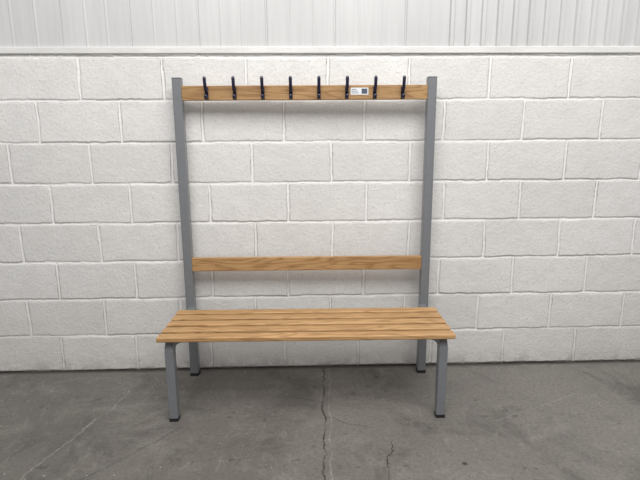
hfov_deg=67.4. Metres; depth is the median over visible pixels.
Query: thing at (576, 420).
floor
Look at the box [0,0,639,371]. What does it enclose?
wall
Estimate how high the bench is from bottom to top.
1.683 m
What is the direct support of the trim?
attached to the wall
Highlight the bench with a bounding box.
[156,75,455,421]
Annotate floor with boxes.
[0,360,639,479]
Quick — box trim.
[0,46,639,53]

